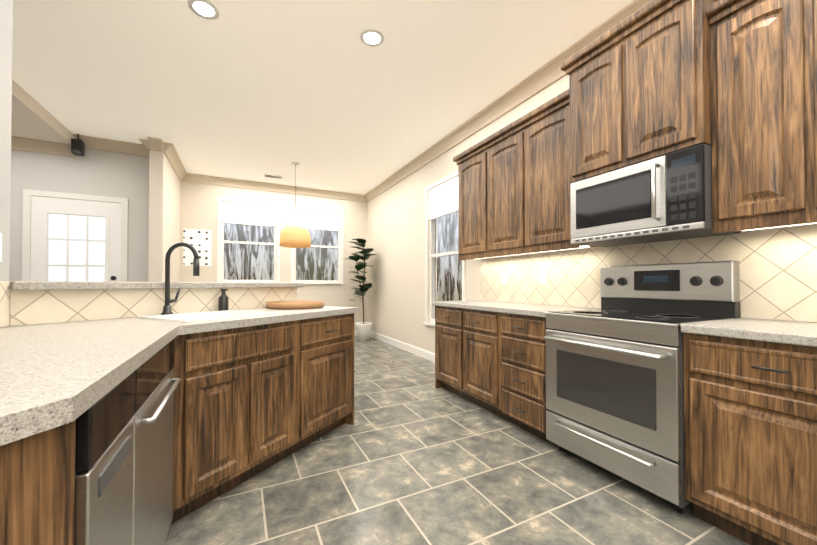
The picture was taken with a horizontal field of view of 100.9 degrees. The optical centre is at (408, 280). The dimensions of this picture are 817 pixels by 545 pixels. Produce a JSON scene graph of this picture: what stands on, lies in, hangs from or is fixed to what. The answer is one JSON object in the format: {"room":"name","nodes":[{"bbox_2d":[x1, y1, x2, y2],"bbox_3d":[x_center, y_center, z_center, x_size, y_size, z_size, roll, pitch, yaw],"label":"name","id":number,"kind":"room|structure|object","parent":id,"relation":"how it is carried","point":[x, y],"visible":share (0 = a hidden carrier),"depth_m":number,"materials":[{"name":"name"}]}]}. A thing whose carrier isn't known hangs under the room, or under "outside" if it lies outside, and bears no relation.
{"room":"kitchen","nodes":[
{"label":"kitchen","id":0,"kind":"room"},
{"bbox_2d":[0,0,12,327],"bbox_3d":[-0.964,-0.406,-0.241,0.150,3.000,3.750,0,-1,-27],"label":"wall","id":1,"kind":"structure","parent":0,"point":[6,17],"depth_m":1.44,"materials":[{"name":"grey paint"}]},
{"bbox_2d":[0,233,1,261],"bbox_3d":[-1.681,-0.139,1.371,0.007,0.120,0.080,0,-1,-27],"label":"switch plate","id":2,"kind":"object","parent":1,"relation":"attached to","point":[0,247],"visible":1,"depth_m":1.40,"materials":[{"name":"white plastic"}]},
{"bbox_2d":[0,281,9,327],"bbox_3d":[-1.244,0.089,0.488,0.002,0.194,2.183,0,-1,-27],"label":"wall tiles","id":3,"kind":"structure","parent":1,"relation":"attached to","point":[4,303],"depth_m":1.43,"materials":[{"name":"beige tile"}]},
{"bbox_2d":[9,148,148,281],"bbox_3d":[-4.933,-0.359,4.092,3.020,3.000,0.130,0,-1,-27],"label":"wall","id":4,"kind":"structure","parent":0,"point":[105,173],"depth_m":4.42,"materials":[{"name":"grey paint"}]},
{"bbox_2d":[22,189,127,281],"bbox_3d":[-4.242,0.013,4.305,1.010,2.260,0.098,0,-1,-27],"label":"door","id":5,"kind":"structure","parent":4,"relation":"attached to","point":[71,237],"depth_m":4.33,"materials":[{"name":"white wood"}]},
{"bbox_2d":[11,134,154,157],"bbox_3d":[-4.879,-1.725,3.999,3.020,0.270,0.110,0,-1,-27],"label":"crown molding","id":6,"kind":"structure","parent":4,"relation":"attached to","point":[17,143],"depth_m":4.32,"materials":[{"name":"beige"}]},
{"bbox_2d":[148,150,179,281],"bbox_3d":[-3.671,-0.348,5.113,0.150,3.000,1.450,0,-1,-27],"label":"wall","id":7,"kind":"structure","parent":0,"point":[164,208],"depth_m":4.50,"materials":[{"name":"beige paint"}]},
{"bbox_2d":[159,138,186,179],"bbox_3d":[-3.506,-1.784,5.088,0.110,0.130,1.450,0,-1,-27],"label":"crown molding","id":8,"kind":"structure","parent":7,"relation":"attached to","point":[169,149],"depth_m":4.90,"materials":[{"name":"beige"}]},
{"bbox_2d":[0,345,353,544],"bbox_3d":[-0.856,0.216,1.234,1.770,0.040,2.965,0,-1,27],"label":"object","id":9,"kind":"structure","parent":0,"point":[37,470],"depth_m":1.54,"materials":[{"name":"brown wood"}]},
{"bbox_2d":[139,310,276,321],"bbox_3d":[-1.132,0.299,1.949,0.436,0.209,0.536,0,-1,27],"label":"sink basin","id":10,"kind":"object","parent":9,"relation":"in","point":[199,316],"visible":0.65,"depth_m":2.02,"materials":[{"name":"white ceramic"}]},
{"bbox_2d":[218,289,228,310],"bbox_3d":[-1.247,0.131,2.281,0.069,0.150,0.060,0,-1,27],"label":"soap dispenser","id":11,"kind":"object","parent":9,"relation":"on","point":[223,301],"visible":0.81,"depth_m":2.27,"materials":[{"name":"black metal"}]},
{"bbox_2d":[266,300,323,308],"bbox_3d":[-0.880,0.188,2.631,0.430,0.045,0.430,0,-1,27],"label":"wooden tray","id":12,"kind":"object","parent":9,"relation":"on","point":[303,304],"visible":1,"depth_m":2.47,"materials":[{"name":"brown wood"}]},
{"bbox_2d":[161,242,199,314],"bbox_3d":[-1.333,-0.011,1.968,0.196,0.427,0.122,0,-1,27],"label":"faucet","id":13,"kind":"object","parent":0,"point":[167,309],"visible":0.98,"depth_m":1.96,"materials":[{"name":"black metal"}]},
{"bbox_2d":[180,181,366,329],"bbox_3d":[-3.930,-0.340,5.878,6.710,3.000,0.150,0,-1,-27],"label":"wall","id":14,"kind":"structure","parent":0,"point":[198,205],"depth_m":6.58,"materials":[{"name":"beige paint"}]},
{"bbox_2d":[183,228,211,265],"bbox_3d":[-3.692,-0.580,5.908,0.420,0.640,0.010,0,-1,-27],"label":"poster","id":15,"kind":"object","parent":14,"relation":"attached to","point":[199,241],"visible":0.93,"depth_m":5.91,"materials":[{"name":"white paper"}]},
{"bbox_2d":[217,197,279,282],"bbox_3d":[-2.968,-0.706,6.306,1.090,1.580,0.130,0,-1,-27],"label":"window","id":16,"kind":"structure","parent":14,"relation":"in","point":[246,212],"depth_m":6.28,"materials":[{"name":"white"}]},
{"bbox_2d":[180,173,362,201],"bbox_3d":[-2.449,-1.769,6.487,3.250,0.130,0.110,0,-1,-27],"label":"crown molding","id":17,"kind":"structure","parent":14,"relation":"attached to","point":[193,178],"depth_m":6.39,"materials":[{"name":"beige wood"}]},
{"bbox_2d":[291,204,344,284],"bbox_3d":[-1.848,-0.700,6.866,1.085,1.580,0.130,0,-1,-27],"label":"window","id":18,"kind":"structure","parent":14,"relation":"in","point":[318,218],"depth_m":6.88,"materials":[{"name":"white"}]},
{"bbox_2d":[12,0,633,194],"bbox_3d":[-1.908,-1.932,2.014,6.860,0.100,8.900,0,-1,-27],"label":"ceiling","id":19,"kind":"structure","parent":0,"point":[322,94],"depth_m":3.02,"materials":[{"name":"white paint"}]},
{"bbox_2d":[11,79,73,143],"bbox_3d":[-3.604,-1.827,0.529,2.200,0.139,7.460,0,-1,-27],"label":"ceiling","id":20,"kind":"structure","parent":19,"relation":"attached to","point":[32,117],"depth_m":3.70,"materials":[{"name":"beige paint"}]},
{"bbox_2d":[71,133,84,155],"bbox_3d":[-4.168,-1.722,4.254,0.100,0.269,0.110,0,-1,-27],"label":"speaker","id":21,"kind":"object","parent":19,"relation":"attached to","point":[77,146],"visible":0.98,"depth_m":4.21,"materials":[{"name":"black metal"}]},
{"bbox_2d":[188,0,219,19],"bbox_3d":[-1.412,-1.874,2.328,0.188,0.007,0.188,0,-1,-36],"label":"recessed light","id":22,"kind":"object","parent":19,"relation":"in","point":[209,10],"depth_m":2.33,"materials":[{"name":"white plastic"}]},
{"bbox_2d":[264,174,282,178],"bbox_3d":[-2.385,-1.832,5.944,0.300,0.013,0.140,0,-1,-27],"label":"ceiling vent","id":23,"kind":"object","parent":19,"relation":"in","point":[273,176],"visible":0.98,"depth_m":5.92,"materials":[{"name":"white plastic"}]},
{"bbox_2d":[279,162,310,247],"bbox_3d":[-1.777,-1.191,5.302,0.470,1.309,0.470,0,-1,-27],"label":"pendant lamp","id":24,"kind":"object","parent":19,"relation":"hanging from","point":[295,236],"visible":1,"depth_m":5.14,"materials":[{"name":"beige glass"}]},
{"bbox_2d":[360,28,383,46],"bbox_3d":[-0.280,-1.871,2.603,0.188,0.007,0.188,0,-1,-36],"label":"recessed light","id":25,"kind":"object","parent":19,"relation":"in","point":[371,37],"depth_m":2.60,"materials":[{"name":"white plastic"}]},
{"bbox_2d":[165,336,749,544],"bbox_3d":[-1.908,1.158,1.981,6.860,0.080,8.900,0,-1,-27],"label":"floor","id":26,"kind":"structure","parent":0,"point":[412,455],"depth_m":1.79,"materials":[{"name":"tile"}]},
{"bbox_2d":[132,339,180,544],"bbox_3d":[-1.083,0.672,1.057,0.556,0.872,0.594,0,-1,-27],"label":"dishwasher","id":27,"kind":"object","parent":26,"relation":"on","point":[156,383],"visible":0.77,"depth_m":1.10,"materials":[{"name":"grey metal"}]},
{"bbox_2d":[0,285,358,544],"bbox_3d":[-0.896,0.577,1.460,1.725,1.070,2.544,0,-1,27],"label":"kitchen island","id":28,"kind":"object","parent":26,"relation":"on","point":[63,348],"depth_m":1.61,"materials":[{"name":"brown wood"}]},
{"bbox_2d":[74,372,134,544],"bbox_3d":[-0.804,0.618,0.689,0.326,0.772,0.300,0,-1,-27],"label":"trash compactor","id":29,"kind":"object","parent":28,"relation":"in","point":[104,474],"visible":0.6,"depth_m":0.71,"materials":[{"name":"grey metal"}]},
{"bbox_2d":[10,281,302,284],"bbox_3d":[-1.486,0.031,2.296,0.396,0.040,1.695,0,-1,27],"label":"island countertop","id":30,"kind":"structure","parent":28,"relation":"on","point":[11,282],"depth_m":1.85,"materials":[{"name":"grey stone"}]},
{"bbox_2d":[346,238,376,339],"bbox_3d":[-0.979,0.178,6.612,0.664,1.977,0.764,0,-1,-27],"label":"fiddle-leaf fig plant","id":31,"kind":"object","parent":26,"relation":"on","point":[363,328],"visible":1,"depth_m":6.58,"materials":[{"name":"green plant"}]},
{"bbox_2d":[435,306,462,397],"bbox_3d":[0.659,0.697,3.475,0.623,0.874,0.510,0,-1,-27],"label":"base cabinet","id":32,"kind":"object","parent":26,"relation":"on","point":[448,320],"depth_m":3.31,"materials":[{"name":"brown wood"}]},
{"bbox_2d":[463,309,498,415],"bbox_3d":[0.882,0.692,3.028,0.623,0.874,0.490,0,-1,-27],"label":"base cabinet","id":33,"kind":"object","parent":26,"relation":"on","point":[480,328],"depth_m":2.87,"materials":[{"name":"brown wood"}]},
{"bbox_2d":[499,313,557,445],"bbox_3d":[1.098,0.688,2.595,0.623,0.874,0.476,0,-1,-27],"label":"base cabinet","id":34,"kind":"object","parent":26,"relation":"on","point":[522,343],"depth_m":2.45,"materials":[{"name":"brown wood"}]},
{"bbox_2d":[544,261,740,513],"bbox_3d":[1.332,0.506,2.022,0.712,1.225,0.760,0,-1,-27],"label":"range","id":35,"kind":"object","parent":26,"relation":"on","point":[615,384],"visible":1,"depth_m":1.86,"materials":[{"name":"grey metal"}]},
{"bbox_2d":[683,333,816,544],"bbox_3d":[1.679,0.675,1.432,0.623,0.874,0.600,0,-1,-27],"label":"base cabinet","id":36,"kind":"object","parent":26,"relation":"on","point":[750,430],"depth_m":1.35,"materials":[{"name":"brown wood"}]},
{"bbox_2d":[432,300,816,346],"bbox_3d":[1.569,0.220,1.639,0.638,0.040,4.658,0,-1,-27],"label":"countertop","id":37,"kind":"structure","parent":36,"relation":"on","point":[790,332],"depth_m":1.53,"materials":[{"name":"beige stone"}]},
{"bbox_2d":[367,75,816,352],"bbox_3d":[1.093,-0.366,3.497,0.150,3.000,8.900,0,-1,-27],"label":"wall","id":38,"kind":"structure","parent":0,"point":[396,270],"depth_m":5.47,"materials":[{"name":"beige paint"}]},
{"bbox_2d":[370,331,434,361],"bbox_3d":[-0.044,1.096,5.573,0.015,0.120,3.840,0,-1,-27],"label":"baseboard","id":39,"kind":"structure","parent":38,"relation":"attached to","point":[425,354],"depth_m":5.54,"materials":[{"name":"white wood"}]},
{"bbox_2d":[423,171,464,325],"bbox_3d":[0.501,-0.364,4.570,0.130,2.040,1.010,0,-1,-27],"label":"window","id":40,"kind":"structure","parent":38,"relation":"in","point":[443,199],"depth_m":4.81,"materials":[{"name":"white"}]},
{"bbox_2d":[453,144,504,259],"bbox_3d":[0.792,-0.780,3.546,0.343,1.060,0.490,0,-1,-27],"label":"upper cabinet","id":41,"kind":"object","parent":38,"relation":"attached to","point":[471,166],"depth_m":3.46,"materials":[{"name":"brown wood"}]},
{"bbox_2d":[481,246,589,258],"bbox_3d":[1.034,-0.248,3.121,0.040,0.010,1.356,0,-1,-27],"label":"under-cabinet light strip","id":42,"kind":"object","parent":41,"relation":"attached to","point":[589,246],"depth_m":2.76,"materials":[{"name":"white plastic"}]},
{"bbox_2d":[363,0,651,201],"bbox_3d":[0.977,-1.801,3.454,0.110,0.130,8.600,0,-1,-27],"label":"crown molding","id":43,"kind":"structure","parent":38,"relation":"attached to","point":[549,73],"depth_m":3.40,"materials":[{"name":"beige wood"}]},
{"bbox_2d":[485,120,542,255],"bbox_3d":[1.008,-0.785,3.114,0.343,1.060,0.476,0,-1,-27],"label":"upper cabinet","id":44,"kind":"object","parent":38,"relation":"attached to","point":[504,154],"depth_m":3.02,"materials":[{"name":"brown wood"}]},
{"bbox_2d":[525,96,599,251],"bbox_3d":[1.224,-0.789,2.682,0.343,1.060,0.490,0,-1,-27],"label":"upper cabinet","id":45,"kind":"object","parent":38,"relation":"attached to","point":[547,195],"depth_m":2.61,"materials":[{"name":"brown wood"}]},
{"bbox_2d":[565,28,624,187],"bbox_3d":[1.383,-1.084,2.277,0.423,0.800,0.380,0,-1,-27],"label":"upper cabinet","id":46,"kind":"object","parent":38,"relation":"attached to","point":[595,95],"depth_m":2.16,"materials":[{"name":"brown wood"}]},
{"bbox_2d":[480,224,816,321],"bbox_3d":[1.858,-0.035,1.786,0.006,0.469,4.658,0,-1,-27],"label":"tile backsplash","id":47,"kind":"structure","parent":38,"relation":"attached to","point":[778,272],"depth_m":2.03,"materials":[{"name":"beige tile"}]},
{"bbox_2d":[502,273,506,283],"bbox_3d":[0.996,-0.023,3.500,0.006,0.115,0.070,0,-1,-27],"label":"electrical outlet plate","id":48,"kind":"object","parent":47,"relation":"attached to","point":[504,275],"depth_m":3.50,"materials":[{"name":"white plastic"}]},
{"bbox_2d":[540,271,546,283],"bbox_3d":[1.219,-0.028,3.053,0.006,0.115,0.070,0,-1,-27],"label":"electrical outlet plate","id":49,"kind":"object","parent":47,"relation":"attached to","point":[542,277],"depth_m":3.05,"materials":[{"name":"white plastic"}]},
{"bbox_2d":[625,0,728,166],"bbox_3d":[1.553,-1.087,1.937,0.423,0.800,0.380,0,-1,-27],"label":"upper cabinet","id":50,"kind":"object","parent":38,"relation":"attached to","point":[669,85],"depth_m":1.80,"materials":[{"name":"brown wood"}]},
{"bbox_2d":[571,143,739,246],"bbox_3d":[1.452,-0.470,2.093,0.458,0.426,0.754,0,-1,-27],"label":"microwave","id":51,"kind":"object","parent":50,"relation":"attached to","point":[667,197],"visible":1,"depth_m":1.92,"materials":[{"name":"grey metal"}]},
{"bbox_2d":[709,0,816,231],"bbox_3d":[1.748,-0.801,1.634,0.343,1.060,0.330,0,-1,-27],"label":"upper cabinet","id":52,"kind":"object","parent":38,"relation":"attached to","point":[733,83],"depth_m":1.54,"materials":[{"name":"brown wood"}]},
{"bbox_2d":[743,223,814,230],"bbox_3d":[2.225,-0.273,0.737,0.040,0.010,2.250,0,-1,-27],"label":"under-cabinet light strip","id":53,"kind":"object","parent":52,"relation":"attached to","point":[808,223],"depth_m":1.61,"materials":[{"name":"white plastic"}]},
{"bbox_2d":[809,0,816,215],"bbox_3d":[1.895,-0.804,1.338,0.343,1.060,0.330,0,-1,-27],"label":"upper cabinet","id":54,"kind":"object","parent":38,"relation":"attached to","point":[812,3],"depth_m":1.39,"materials":[{"name":"brown wood"}]},
{"label":"outside","id":55,"kind":"structure","parent":0,"visible":0},
{"bbox_2d":[224,211,461,300],"bbox_3d":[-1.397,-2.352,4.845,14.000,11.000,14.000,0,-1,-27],"label":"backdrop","id":56,"kind":"structure","parent":55,"point":[247,262],"depth_m":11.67,"materials":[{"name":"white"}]}
]}

